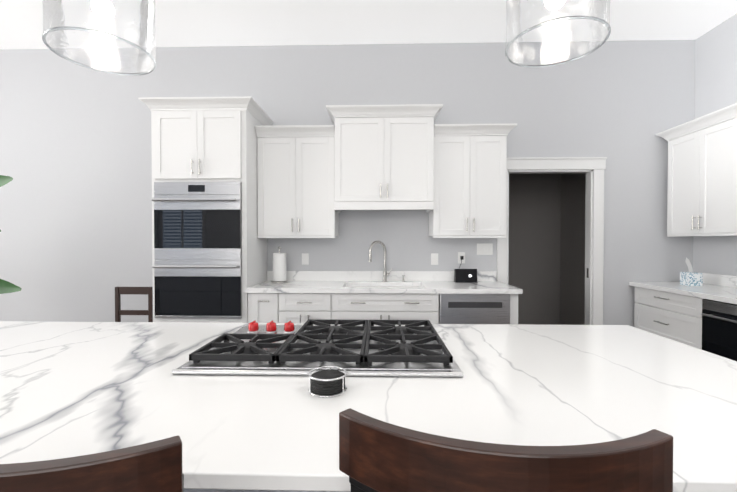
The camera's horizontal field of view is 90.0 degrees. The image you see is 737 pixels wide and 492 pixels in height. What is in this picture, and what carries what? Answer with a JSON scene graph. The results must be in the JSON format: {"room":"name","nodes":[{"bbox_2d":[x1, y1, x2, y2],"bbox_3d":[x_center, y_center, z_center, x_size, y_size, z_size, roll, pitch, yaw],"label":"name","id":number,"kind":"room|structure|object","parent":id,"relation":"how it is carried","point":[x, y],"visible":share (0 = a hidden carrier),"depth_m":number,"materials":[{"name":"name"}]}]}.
{"room":"kitchen","nodes":[
{"label":"kitchen","id":0,"kind":"room"},
{"bbox_2d":[0,40,694,326],"bbox_3d":[-1.322,-0.414,3.954,9.520,3.390,0.100,0,1,2],"label":"wall","id":1,"kind":"structure","parent":0,"point":[75,199],"depth_m":3.87,"materials":[{"name":"grey paint"}]},
{"bbox_2d":[255,125,338,237],"bbox_3d":[-0.697,-0.610,3.682,0.752,1.062,0.400,0,1,2],"label":"upper cabinet","id":2,"kind":"object","parent":1,"relation":"attached to","point":[296,180],"visible":0.98,"depth_m":3.56,"materials":[{"name":"white wood"}]},
{"bbox_2d":[302,253,308,264],"bbox_3d":[-0.668,0.136,3.889,0.075,0.118,0.008,0,1,2],"label":"electrical outlet plate","id":3,"kind":"object","parent":1,"relation":"attached to","point":[305,256],"depth_m":3.89,"materials":[{"name":"white plastic"}]},
{"bbox_2d":[326,104,442,212],"bbox_3d":[0.150,-0.825,3.629,1.078,0.960,0.455,0,1,2],"label":"upper cabinet","id":4,"kind":"object","parent":1,"relation":"attached to","point":[384,157],"visible":1,"depth_m":3.47,"materials":[{"name":"white wood"}]},
{"bbox_2d":[431,253,437,264],"bbox_3d":[0.691,0.137,3.853,0.075,0.118,0.008,0,1,2],"label":"electrical outlet plate","id":5,"kind":"object","parent":1,"relation":"attached to","point":[434,256],"depth_m":3.85,"materials":[{"name":"white plastic"}]},
{"bbox_2d":[458,252,464,262],"bbox_3d":[0.972,0.123,3.845,0.075,0.118,0.008,0,1,2],"label":"electrical outlet plate","id":6,"kind":"object","parent":1,"relation":"attached to","point":[459,253],"depth_m":3.84,"materials":[{"name":"white plastic"}]},
{"bbox_2d":[429,123,516,237],"bbox_3d":[1.004,-0.609,3.637,0.763,1.062,0.400,0,1,2],"label":"upper cabinet","id":7,"kind":"object","parent":1,"relation":"attached to","point":[470,164],"visible":1,"depth_m":3.51,"materials":[{"name":"white wood"}]},
{"bbox_2d":[477,243,492,254],"bbox_3d":[1.210,0.033,3.838,0.165,0.118,0.008,0,1,2],"label":"light switch","id":8,"kind":"object","parent":1,"relation":"attached to","point":[484,248],"depth_m":3.84,"materials":[{"name":"white plastic"}]},
{"bbox_2d":[497,157,606,324],"bbox_3d":[1.879,0.186,3.860,1.125,2.193,0.134,0,1,2],"label":"door frame","id":9,"kind":"structure","parent":1,"relation":"attached to","point":[593,168],"depth_m":3.80,"materials":[{"name":"white wood"}]},
{"bbox_2d":[0,0,736,48],"bbox_3d":[-1.421,-2.111,0.164,9.520,0.100,7.640,0,1,2],"label":"ceiling","id":10,"kind":"structure","parent":0,"point":[189,23],"depth_m":3.45,"materials":[{"name":"white paint"}]},
{"bbox_2d":[42,0,156,75],"bbox_3d":[-0.883,-1.355,1.219,0.308,1.438,0.308,0,1,2],"label":"pendant light","id":11,"kind":"object","parent":10,"relation":"hanging from","point":[53,34],"visible":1,"depth_m":1.24,"materials":[{"name":"clear glass"}]},
{"bbox_2d":[505,0,610,67],"bbox_3d":[0.612,-1.365,1.200,0.308,1.418,0.308,0,1,2],"label":"pendant light","id":12,"kind":"object","parent":10,"relation":"hanging from","point":[600,31],"visible":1,"depth_m":1.25,"materials":[{"name":"clear glass"}]},
{"bbox_2d":[508,173,585,324],"bbox_3d":[1.944,-0.081,4.872,2.200,2.700,1.900,0,1,2],"label":"doorway","id":13,"kind":"structure","parent":0,"point":[547,243],"depth_m":5.70,"materials":[{"name":"paint"}]},
{"bbox_2d":[693,13,736,275],"bbox_3d":[3.286,-0.364,0.011,0.100,3.390,7.540,0,1,2],"label":"wall","id":14,"kind":"structure","parent":0,"point":[716,68],"depth_m":3.52,"materials":[{"name":"grey paint"}]},
{"bbox_2d":[656,105,736,236],"bbox_3d":[3.121,-0.613,3.363,0.400,1.047,0.805,0,1,2],"label":"upper cabinet","id":15,"kind":"object","parent":14,"relation":"attached to","point":[702,178],"visible":1,"depth_m":3.28,"materials":[{"name":"white wood"}]},
{"bbox_2d":[699,272,736,287],"bbox_3d":[3.291,0.331,2.576,0.020,0.105,2.417,0,1,2],"label":"backsplash","id":16,"kind":"structure","parent":14,"relation":"attached to","point":[708,278],"depth_m":3.46,"materials":[{"name":"white stone"}]},
{"bbox_2d":[731,103,736,110],"bbox_3d":[3.101,-0.603,2.592,0.400,1.047,0.735,0,1,2],"label":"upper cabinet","id":17,"kind":"object","parent":14,"relation":"attached to","point":[733,106],"visible":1,"depth_m":2.94,"materials":[{"name":"white wood"}]},
{"bbox_3d":[-1.396,1.366,1.157,9.520,0.100,9.540,0,1,2],"label":"floor","id":18,"kind":"structure","parent":0,"visible":0},
{"bbox_2d":[0,175,21,293],"bbox_3d":[-3.530,0.155,2.958,1.362,2.277,0.802,0,1,2],"label":"potted plant","id":19,"kind":"object","parent":18,"relation":"on","point":[7,287],"visible":1,"depth_m":3.02,"materials":[{"name":"green plant"}]},
{"bbox_2d":[0,435,183,491],"bbox_3d":[-0.469,0.788,0.666,0.475,1.071,0.501,0,1,2],"label":"bar stool","id":20,"kind":"object","parent":18,"relation":"on","point":[155,466],"visible":1,"depth_m":0.44,"materials":[{"name":"brown wood"}]},
{"bbox_2d":[115,287,152,321],"bbox_3d":[-2.142,0.828,3.584,0.344,0.915,0.435,0,1,2],"label":"dining chair","id":21,"kind":"object","parent":18,"relation":"on","point":[119,291],"visible":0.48,"depth_m":3.37,"materials":[{"name":"brown wood"}]},
{"bbox_2d":[138,96,272,322],"bbox_3d":[-1.509,-0.009,3.558,0.997,2.590,0.705,0,1,2],"label":"tall cabinet","id":22,"kind":"object","parent":18,"relation":"on","point":[209,255],"visible":0.79,"depth_m":3.28,"materials":[{"name":"white wood"}]},
{"bbox_2d":[0,321,736,491],"bbox_3d":[-0.762,0.857,1.287,4.080,0.915,1.215,0,1,2],"label":"kitchen island","id":23,"kind":"object","parent":18,"relation":"on","point":[70,389],"visible":0.77,"depth_m":0.96,"materials":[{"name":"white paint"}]},
{"bbox_2d":[171,319,463,376],"bbox_3d":[-0.153,0.367,1.451,0.900,0.060,0.642,0,1,2],"label":"cooktop","id":24,"kind":"object","parent":23,"relation":"in","point":[389,348],"visible":1,"depth_m":1.28,"materials":[{"name":"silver metal"}]},
{"bbox_2d":[308,366,346,397],"bbox_3d":[-0.114,0.378,1.031,0.110,0.048,0.110,0,1,2],"label":"holder","id":25,"kind":"object","parent":23,"relation":"on","point":[328,382],"visible":1,"depth_m":1.00,"materials":[{"name":"black"}]},
{"bbox_2d":[246,271,522,323],"bbox_3d":[0.135,0.776,3.550,2.422,1.020,0.656,0,1,2],"label":"base cabinet","id":26,"kind":"object","parent":18,"relation":"on","point":[437,297],"visible":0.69,"depth_m":3.27,"materials":[{"name":"white wood"}]},
{"bbox_2d":[271,247,287,282],"bbox_3d":[-0.902,0.187,3.740,0.170,0.362,0.170,0,1,2],"label":"paper towel holder","id":27,"kind":"object","parent":26,"relation":"on","point":[279,267],"visible":1,"depth_m":3.68,"materials":[{"name":"white paper"}]},
{"bbox_2d":[369,241,391,281],"bbox_3d":[0.124,0.156,3.744,0.242,0.423,0.163,0,1,2],"label":"faucet","id":28,"kind":"object","parent":26,"relation":"on","point":[385,274],"visible":1,"depth_m":3.78,"materials":[{"name":"silver metal"}]},
{"bbox_2d":[454,256,477,282],"bbox_3d":[0.989,0.236,3.776,0.220,0.262,0.130,0,1,2],"label":"smart display","id":29,"kind":"object","parent":26,"relation":"on","point":[465,275],"visible":0.96,"depth_m":3.73,"materials":[{"name":"black plastic"}]},
{"bbox_2d":[339,408,672,491],"bbox_3d":[0.208,0.788,0.708,0.475,1.071,0.500,0,1,9],"label":"bar stool","id":30,"kind":"object","parent":18,"relation":"on","point":[376,455],"visible":1,"depth_m":0.47,"materials":[{"name":"brown wood"}]},
{"bbox_2d":[634,288,696,347],"bbox_3d":[3.005,0.851,3.361,0.632,0.875,0.802,0,1,2],"label":"base cabinet","id":31,"kind":"object","parent":18,"relation":"on","point":[664,314],"depth_m":3.33,"materials":[{"name":"white wood"}]},
{"bbox_2d":[629,282,736,303],"bbox_3d":[2.978,0.403,2.585,0.645,0.040,2.417,0,1,2],"label":"countertop","id":32,"kind":"structure","parent":31,"relation":"on","point":[707,291],"depth_m":3.18,"materials":[{"name":"white stone"}]},
{"bbox_2d":[680,258,702,285],"bbox_3d":[3.026,0.239,3.457,0.116,0.265,0.116,0,1,2],"label":"tissue box","id":33,"kind":"object","parent":32,"relation":"on","point":[690,278],"visible":0.98,"depth_m":3.42,"materials":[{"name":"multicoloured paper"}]},
{"bbox_2d":[697,300,736,360],"bbox_3d":[2.984,0.861,2.547,0.632,0.875,0.826,0,1,2],"label":"oven","id":34,"kind":"object","parent":18,"relation":"on","point":[704,317],"depth_m":2.82,"materials":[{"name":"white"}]}
]}

